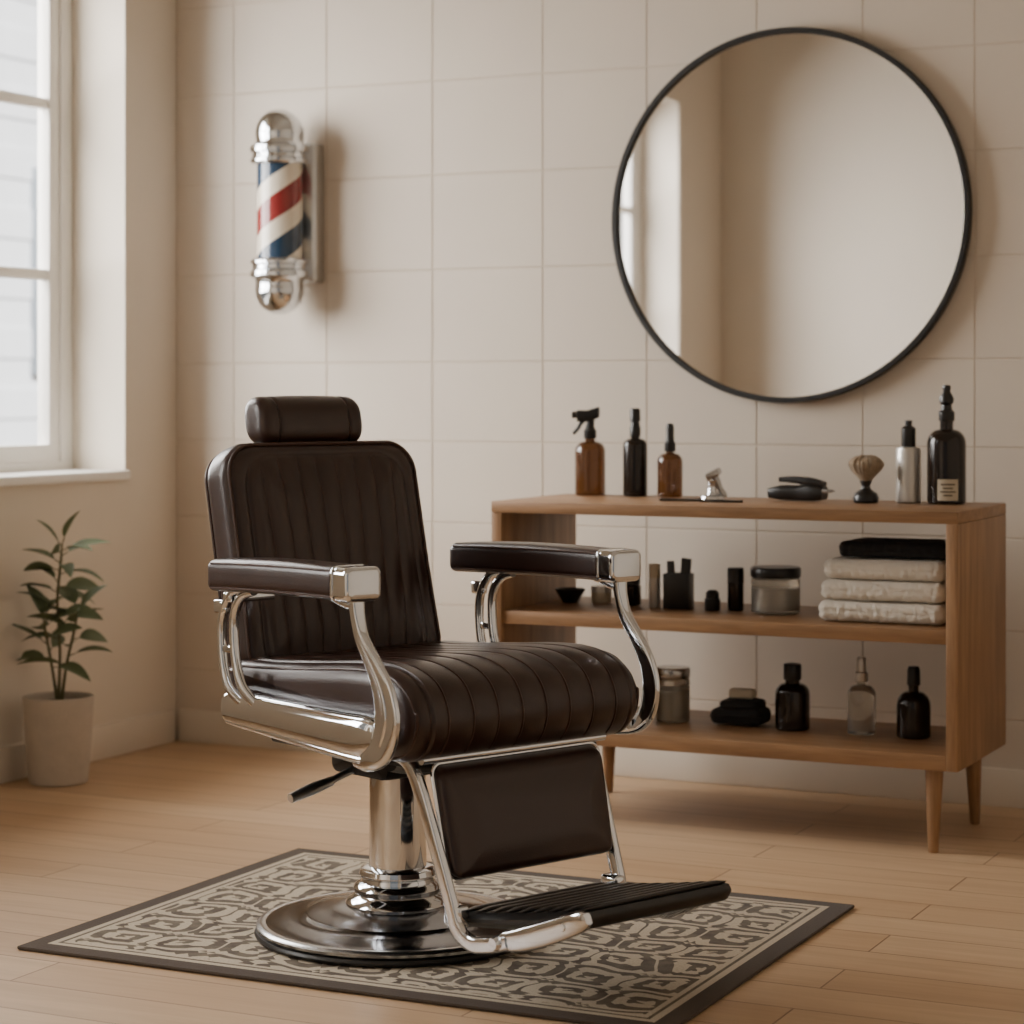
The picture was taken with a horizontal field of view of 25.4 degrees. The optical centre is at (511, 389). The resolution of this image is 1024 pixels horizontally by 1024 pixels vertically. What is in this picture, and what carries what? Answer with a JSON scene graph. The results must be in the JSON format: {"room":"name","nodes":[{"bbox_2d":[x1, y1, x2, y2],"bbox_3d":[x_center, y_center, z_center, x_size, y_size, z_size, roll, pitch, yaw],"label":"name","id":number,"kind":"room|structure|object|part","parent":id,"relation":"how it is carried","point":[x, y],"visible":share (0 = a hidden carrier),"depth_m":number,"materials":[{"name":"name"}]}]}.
{"room":"salon","nodes":[
{"label":"salon","id":0,"kind":"room"},
{"bbox_2d":[0,0,175,746],"bbox_3d":[-3.033,-0.550,4.247,0.300,3.500,8.365,0,0,26],"label":"wall","id":1,"kind":"structure","parent":0,"point":[124,51],"depth_m":7.58,"materials":[{"name":"paint"}]},
{"bbox_2d":[0,0,72,472],"bbox_3d":[-1.861,-0.626,6.894,0.076,1.787,1.652,0,0,26],"label":"window","id":2,"kind":"structure","parent":1,"relation":"in","point":[53,450],"depth_m":7.55,"materials":[{"name":"white paint"}]},
{"bbox_2d":[0,469,129,486],"bbox_3d":[-1.766,0.280,6.848,0.330,0.031,1.652,0,0,26],"label":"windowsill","id":3,"kind":"structure","parent":1,"relation":"attached to","point":[7,479],"depth_m":7.22,"materials":[{"name":"white paint"}]},
{"bbox_2d":[0,709,174,783],"bbox_3d":[-2.317,1.145,5.364,0.018,0.110,5.340,0,0,26],"label":"baseboard","id":4,"kind":"structure","parent":1,"relation":"attached to","point":[121,737],"depth_m":7.47,"materials":[{"name":"paint"}]},
{"bbox_2d":[0,740,1023,1023],"bbox_3d":[-0.594,1.250,3.089,5.700,0.100,8.400,0,0,26],"label":"floor","id":5,"kind":"structure","parent":0,"point":[926,937],"depth_m":5.66,"materials":[{"name":"brown wood"}]},
{"bbox_2d":[12,511,111,786],"bbox_3d":[-1.377,0.782,6.961,0.304,0.835,0.274,0,0,26],"label":"potted plant","id":6,"kind":"object","parent":5,"relation":"on","point":[58,723],"visible":1,"depth_m":6.92,"materials":[{"name":"green plant"}]},
{"bbox_3d":[-1.387,1.067,6.958,0.216,0.266,0.216,0,0,26],"label":"pot","id":7,"kind":"part","parent":6,"relation":"part of","materials":[{"name":"ceramic"}]},
{"bbox_3d":[-1.378,0.705,6.959,0.127,0.511,0.040,0,0,11],"label":"stem","id":8,"kind":"part","parent":6,"relation":"part of","materials":[{"name":"green plant"}]},
{"bbox_2d":[17,848,853,1023],"bbox_3d":[-0.134,1.195,5.072,1.500,0.008,1.160,0,0,26],"label":"area rug","id":9,"kind":"object","parent":5,"relation":"on","point":[662,970],"visible":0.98,"depth_m":4.85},
{"bbox_2d":[205,396,731,967],"bbox_3d":[-0.094,0.602,4.809,0.818,1.178,1.284,0,0,-41],"label":"barber chair","id":10,"kind":"object","parent":9,"relation":"on","point":[329,642],"visible":1,"depth_m":4.79,"materials":[{"name":"leather"}]},
{"bbox_3d":[-0.470,0.387,4.693,0.088,0.080,0.456,0,0,-41],"label":"armrest","id":11,"kind":"part","parent":10,"relation":"part of","materials":[{"name":"brown leather"}]},
{"bbox_3d":[-0.438,0.692,4.691,0.061,0.101,0.545,0,0,-41],"label":"rail","id":12,"kind":"part","parent":10,"relation":"part of","materials":[{"name":"silver metal"}]},
{"bbox_3d":[-0.378,0.835,4.878,0.242,0.074,0.025,0,0,-41],"label":"pump lever","id":13,"kind":"part","parent":10,"relation":"part of","materials":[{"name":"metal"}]},
{"bbox_3d":[-0.428,0.389,5.194,0.551,0.540,0.212,0,0,-41],"label":"backrest","id":14,"kind":"part","parent":10,"relation":"part of","materials":[{"name":"brown leather"}]},
{"bbox_3d":[-0.208,0.739,4.941,0.500,0.185,0.530,0,0,-41],"label":"seat frame","id":15,"kind":"part","parent":10,"relation":"part of","materials":[{"name":"metal"}]},
{"bbox_3d":[-0.173,0.647,4.901,0.624,0.192,0.679,0,0,-41],"label":"seat","id":16,"kind":"part","parent":10,"relation":"part of","materials":[{"name":"brown leather"}]},
{"bbox_3d":[-0.123,0.904,4.476,0.037,0.370,0.385,0,0,-41],"label":"footrest arm","id":17,"kind":"part","parent":10,"relation":"part of","materials":[{"name":"silver metal"}]},
{"bbox_3d":[0.027,0.849,4.661,0.497,0.241,0.078,0,0,-41],"label":"calf pad trim","id":18,"kind":"part","parent":10,"relation":"part of","materials":[{"name":"brown leather"}]},
{"bbox_3d":[0.052,0.387,5.191,0.088,0.081,0.523,0,0,-41],"label":"armrest","id":19,"kind":"part","parent":10,"relation":"part of","materials":[{"name":"brown leather"}]},
{"bbox_3d":[0.208,0.904,4.767,0.061,0.370,0.388,0,0,-34],"label":"footrest arm","id":20,"kind":"part","parent":10,"relation":"part of","materials":[{"name":"silver metal"}]},
{"bbox_2d":[491,493,1005,852],"bbox_3d":[0.655,0.756,6.362,1.336,0.887,0.520,0,0,26],"label":"shelf unit","id":21,"kind":"object","parent":5,"relation":"on","point":[529,608],"visible":0.71,"depth_m":6.16,"materials":[{"name":"brown wood"}]},
{"bbox_3d":[0.068,0.663,6.645,0.032,0.637,0.516,0,0,26],"label":"panel","id":22,"kind":"part","parent":21,"relation":"part of","materials":[{"name":"brown wood"}]},
{"bbox_2d":[555,587,584,602],"bbox_3d":[0.170,0.600,6.651,0.088,0.040,0.088,0,0,26],"label":"bowl","id":23,"kind":"object","parent":21,"relation":"on","point":[566,594],"visible":1,"depth_m":6.62,"materials":[{"name":"black ceramic"}]},
{"bbox_2d":[571,407,604,495],"bbox_3d":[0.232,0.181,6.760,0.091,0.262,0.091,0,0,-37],"label":"spray bottle","id":24,"kind":"object","parent":21,"relation":"on","point":[589,453],"visible":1,"depth_m":6.73,"materials":[{"name":"orange glass"}]},
{"bbox_2d":[591,585,611,602],"bbox_3d":[0.262,0.596,6.651,0.062,0.048,0.062,0,0,26],"label":"jar","id":25,"kind":"object","parent":21,"relation":"on","point":[599,593],"visible":0.88,"depth_m":6.62,"materials":[{"name":"silver"}]},
{"bbox_3d":[0.262,0.581,6.651,0.062,0.018,0.062,0,0,26],"label":"lid","id":26,"kind":"part","parent":25,"relation":"part of","materials":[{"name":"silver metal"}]},
{"bbox_3d":[0.290,1.091,6.776,0.048,0.219,0.057,0,0,26],"label":"leg","id":27,"kind":"part","parent":21,"relation":"part of","materials":[{"name":"brown wood"}]},
{"bbox_2d":[627,578,640,605],"bbox_3d":[0.337,0.580,6.571,0.072,0.080,0.072,0,0,26],"label":"jar","id":28,"kind":"object","parent":21,"relation":"on","point":[633,587],"visible":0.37,"depth_m":6.54,"materials":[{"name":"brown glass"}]},
{"bbox_3d":[0.337,0.550,6.571,0.066,0.020,0.066,0,0,26],"label":"lid","id":29,"kind":"part","parent":28,"relation":"part of","materials":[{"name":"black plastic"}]},
{"bbox_2d":[623,408,646,496],"bbox_3d":[0.362,0.182,6.697,0.072,0.259,0.072,0,0,26],"label":"bottle","id":30,"kind":"object","parent":21,"relation":"on","point":[634,448],"visible":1,"depth_m":6.67,"materials":[{"name":"brown glass"}]},
{"bbox_2d":[649,563,660,607],"bbox_3d":[0.407,0.558,6.492,0.034,0.124,0.034,0,0,26],"label":"bottle","id":31,"kind":"object","parent":21,"relation":"on","point":[654,568],"visible":1,"depth_m":6.48,"materials":[{"name":"brown"}]},
{"bbox_2d":[657,423,682,496],"bbox_3d":[0.462,0.204,6.649,0.074,0.216,0.074,0,0,26],"label":"dropper bottle","id":32,"kind":"object","parent":21,"relation":"on","point":[669,464],"visible":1,"depth_m":6.62,"materials":[{"name":"orange glass"}]},
{"bbox_2d":[656,665,689,722],"bbox_3d":[0.458,0.864,6.468,0.098,0.154,0.098,0,0,26],"label":"glass jar","id":33,"kind":"object","parent":21,"relation":"on","point":[674,702],"visible":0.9,"depth_m":6.43,"materials":[{"name":"glass"}]},
{"bbox_3d":[0.458,0.802,6.468,0.098,0.030,0.098,0,0,26],"label":"lid","id":34,"kind":"part","parent":33,"relation":"part of","materials":[{"name":"metal"}]},
{"bbox_2d":[663,558,693,609],"bbox_3d":[0.474,0.548,6.460,0.078,0.144,0.056,0,0,20],"label":"bottle","id":35,"kind":"object","parent":21,"relation":"on","point":[678,587],"visible":1,"depth_m":6.44,"materials":[{"name":"black plastic"}]},
{"bbox_2d":[659,498,700,500],"bbox_3d":[0.473,0.309,6.402,0.120,0.006,0.035,0,0,11],"label":"comb","id":36,"kind":"object","parent":21,"relation":"on","point":[660,499],"visible":1,"depth_m":6.39,"materials":[{"name":"black plastic"}]},
{"bbox_2d":[705,589,719,610],"bbox_3d":[0.563,0.590,6.395,0.044,0.060,0.044,0,0,26],"label":"lidded pot","id":37,"kind":"object","parent":21,"relation":"on","point":[712,600],"visible":1,"depth_m":6.38,"materials":[{"name":"black plastic"}]},
{"bbox_3d":[0.563,0.572,6.395,0.038,0.024,0.038,0,0,26],"label":"lid","id":38,"kind":"part","parent":37,"relation":"part of","materials":[{"name":"black plastic"}]},
{"bbox_2d":[699,467,726,499],"bbox_3d":[0.569,0.267,6.470,0.074,0.091,0.074,0,0,39],"label":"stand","id":39,"kind":"object","parent":21,"relation":"on","point":[714,482],"visible":0.89,"depth_m":6.46,"materials":[{"name":"silver metal"}]},
{"bbox_3d":[0.655,0.639,6.362,1.272,0.036,0.500,0,0,26],"label":"shelf","id":40,"kind":"part","parent":21,"relation":"part of","materials":[{"name":"brown wood"}]},
{"bbox_2d":[727,567,743,610],"bbox_3d":[0.628,0.559,6.397,0.047,0.121,0.047,0,0,26],"label":"tube","id":41,"kind":"object","parent":21,"relation":"on","point":[735,575],"visible":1,"depth_m":6.38,"materials":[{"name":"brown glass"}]},
{"bbox_2d":[710,697,770,725],"bbox_3d":[0.643,0.901,6.399,0.154,0.069,0.114,0,0,23],"label":"pouch","id":42,"kind":"object","parent":21,"relation":"on","point":[737,711],"visible":1,"depth_m":6.36,"materials":[{"name":"black fabric"}]},
{"bbox_2d":[729,688,755,698],"bbox_3d":[0.648,0.854,6.404,0.072,0.026,0.044,0,0,20],"label":"soap bar","id":43,"kind":"object","parent":42,"relation":"on","point":[742,693],"visible":1,"depth_m":6.38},
{"bbox_3d":[0.655,0.962,6.362,1.272,0.040,0.516,0,0,26],"label":"panel","id":44,"kind":"part","parent":21,"relation":"part of","materials":[{"name":"brown wood"}]},
{"bbox_2d":[750,565,800,614],"bbox_3d":[0.734,0.556,6.335,0.140,0.128,0.140,0,0,26],"label":"glass jar","id":45,"kind":"object","parent":21,"relation":"on","point":[775,589],"visible":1,"depth_m":6.28,"materials":[{"name":"clear glass"}]},
{"bbox_3d":[0.734,0.506,6.335,0.140,0.028,0.140,0,0,26],"label":"lid","id":46,"kind":"part","parent":45,"relation":"part of","materials":[{"name":"black plastic"}]},
{"bbox_2d":[775,662,809,731],"bbox_3d":[0.778,0.849,6.313,0.096,0.184,0.096,0,0,26],"label":"bottle","id":47,"kind":"object","parent":21,"relation":"on","point":[792,697],"visible":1,"depth_m":6.28,"materials":[{"name":"brown glass"}]},
{"bbox_2d":[767,476,834,500],"bbox_3d":[0.810,0.277,6.386,0.191,0.069,0.054,0,0,33],"label":"hair clipper","id":48,"kind":"object","parent":21,"relation":"on","point":[810,489],"visible":1,"depth_m":6.36,"materials":[{"name":"black plastic"}]},
{"bbox_3d":[0.880,0.282,6.341,0.025,0.010,0.044,0,0,33],"label":"clipper blade","id":49,"kind":"part","parent":48,"relation":"part of","materials":[{"name":"metal"}]},
{"bbox_2d":[847,657,875,735],"bbox_3d":[0.956,0.836,6.227,0.078,0.210,0.078,0,0,26],"label":"bottle","id":50,"kind":"object","parent":21,"relation":"on","point":[861,697],"visible":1,"depth_m":6.20,"materials":[{"name":"clear glass"}]},
{"bbox_2d":[848,455,883,502],"bbox_3d":[0.980,0.246,6.304,0.098,0.132,0.101,0,0,26],"label":"brush","id":51,"kind":"object","parent":21,"relation":"on","point":[865,468],"visible":1,"depth_m":6.28,"materials":[{"name":"black plastic"}]},
{"bbox_3d":[0.980,0.281,6.304,0.072,0.062,0.072,0,0,26],"label":"handle","id":52,"kind":"part","parent":51,"relation":"part of","materials":[{"name":"black plastic"}]},
{"bbox_2d":[818,599,945,624],"bbox_3d":[1.028,0.591,6.143,0.350,0.056,0.267,0,0,26],"label":"folded towel","id":53,"kind":"object","parent":21,"relation":"on","point":[829,609],"visible":0.58,"depth_m":6.03,"materials":[{"name":"beige fabric"}]},
{"bbox_2d":[821,578,945,603],"bbox_3d":[1.032,0.535,6.145,0.343,0.056,0.264,0,0,26],"label":"folded towel","id":54,"kind":"object","parent":53,"relation":"on","point":[833,588],"visible":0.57,"depth_m":6.03,"materials":[{"name":"beige fabric"}]},
{"bbox_2d":[824,556,945,581],"bbox_3d":[1.036,0.479,6.147,0.338,0.056,0.267,0,0,26],"label":"folded towel","id":55,"kind":"object","parent":54,"relation":"on","point":[868,568],"visible":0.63,"depth_m":6.04,"materials":[{"name":"beige fabric"}]},
{"bbox_2d":[839,537,945,559],"bbox_3d":[1.057,0.427,6.145,0.305,0.044,0.225,0,0,26],"label":"folded cloth","id":56,"kind":"object","parent":55,"relation":"on","point":[903,548],"visible":0.88,"depth_m":6.06,"materials":[{"name":"black fabric"}]},
{"bbox_2d":[896,420,920,502],"bbox_3d":[1.100,0.198,6.313,0.070,0.229,0.070,0,0,26],"label":"slim bottle","id":57,"kind":"object","parent":21,"relation":"on","point":[908,456],"visible":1,"depth_m":6.29,"materials":[{"name":"silver metal"}]},
{"bbox_2d":[896,666,930,739],"bbox_3d":[1.088,0.844,6.164,0.092,0.194,0.092,0,0,26],"label":"bottle","id":58,"kind":"object","parent":21,"relation":"on","point":[913,707],"visible":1,"depth_m":6.13,"materials":[{"name":"brown glass"}]},
{"bbox_3d":[1.098,1.091,5.915,0.048,0.219,0.048,0,0,26],"label":"leg","id":59,"kind":"part","parent":21,"relation":"part of","materials":[{"name":"brown wood"}]},
{"bbox_2d":[927,385,965,503],"bbox_3d":[1.195,0.148,6.256,0.106,0.327,0.107,0,0,26],"label":"pump bottle","id":60,"kind":"object","parent":21,"relation":"on","point":[946,446],"visible":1,"depth_m":6.22,"materials":[{"name":"brown glass"}]},
{"bbox_3d":[1.274,1.091,6.279,0.048,0.219,0.057,0,0,26],"label":"leg","id":61,"kind":"part","parent":21,"relation":"part of","materials":[{"name":"brown wood"}]},
{"bbox_3d":[1.242,0.663,6.078,0.032,0.637,0.516,0,0,26],"label":"panel","id":62,"kind":"part","parent":21,"relation":"part of","materials":[{"name":"brown wood"}]},
{"bbox_2d":[176,0,1023,769],"bbox_3d":[1.315,-0.550,6.699,5.400,3.500,0.162,0,0,26],"label":"wall","id":63,"kind":"structure","parent":0,"point":[471,299],"depth_m":7.22,"materials":[{"name":"beige tile"}]},
{"bbox_2d":[250,109,323,314],"bbox_3d":[-0.755,-0.584,7.482,0.196,0.676,0.228,0,0,26],"label":"pole","id":64,"kind":"object","parent":63,"relation":"attached to","point":[290,170],"visible":1,"depth_m":7.41,"materials":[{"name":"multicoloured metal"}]},
{"bbox_2d":[179,709,1023,808],"bbox_3d":[1.286,1.145,6.615,5.380,0.110,0.016,0,0,26],"label":"baseboard","id":65,"kind":"structure","parent":63,"relation":"attached to","point":[1000,787],"depth_m":6.85,"materials":[{"name":"paint"}]},
{"bbox_2d":[611,27,972,402],"bbox_3d":[0.822,-0.523,6.825,1.124,1.124,0.038,0,0,26],"label":"wall mirror","id":66,"kind":"object","parent":63,"relation":"attached to","point":[792,209],"visible":1,"depth_m":6.81,"materials":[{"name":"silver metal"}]},
{"label":"outside","id":67,"kind":"structure","parent":0,"visible":0},
{"bbox_2d":[0,0,37,445],"bbox_3d":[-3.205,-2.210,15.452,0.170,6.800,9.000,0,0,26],"label":"window pane","id":68,"kind":"structure","parent":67,"point":[18,18],"depth_m":15.19,"materials":[{"name":"white glass"}]}
]}

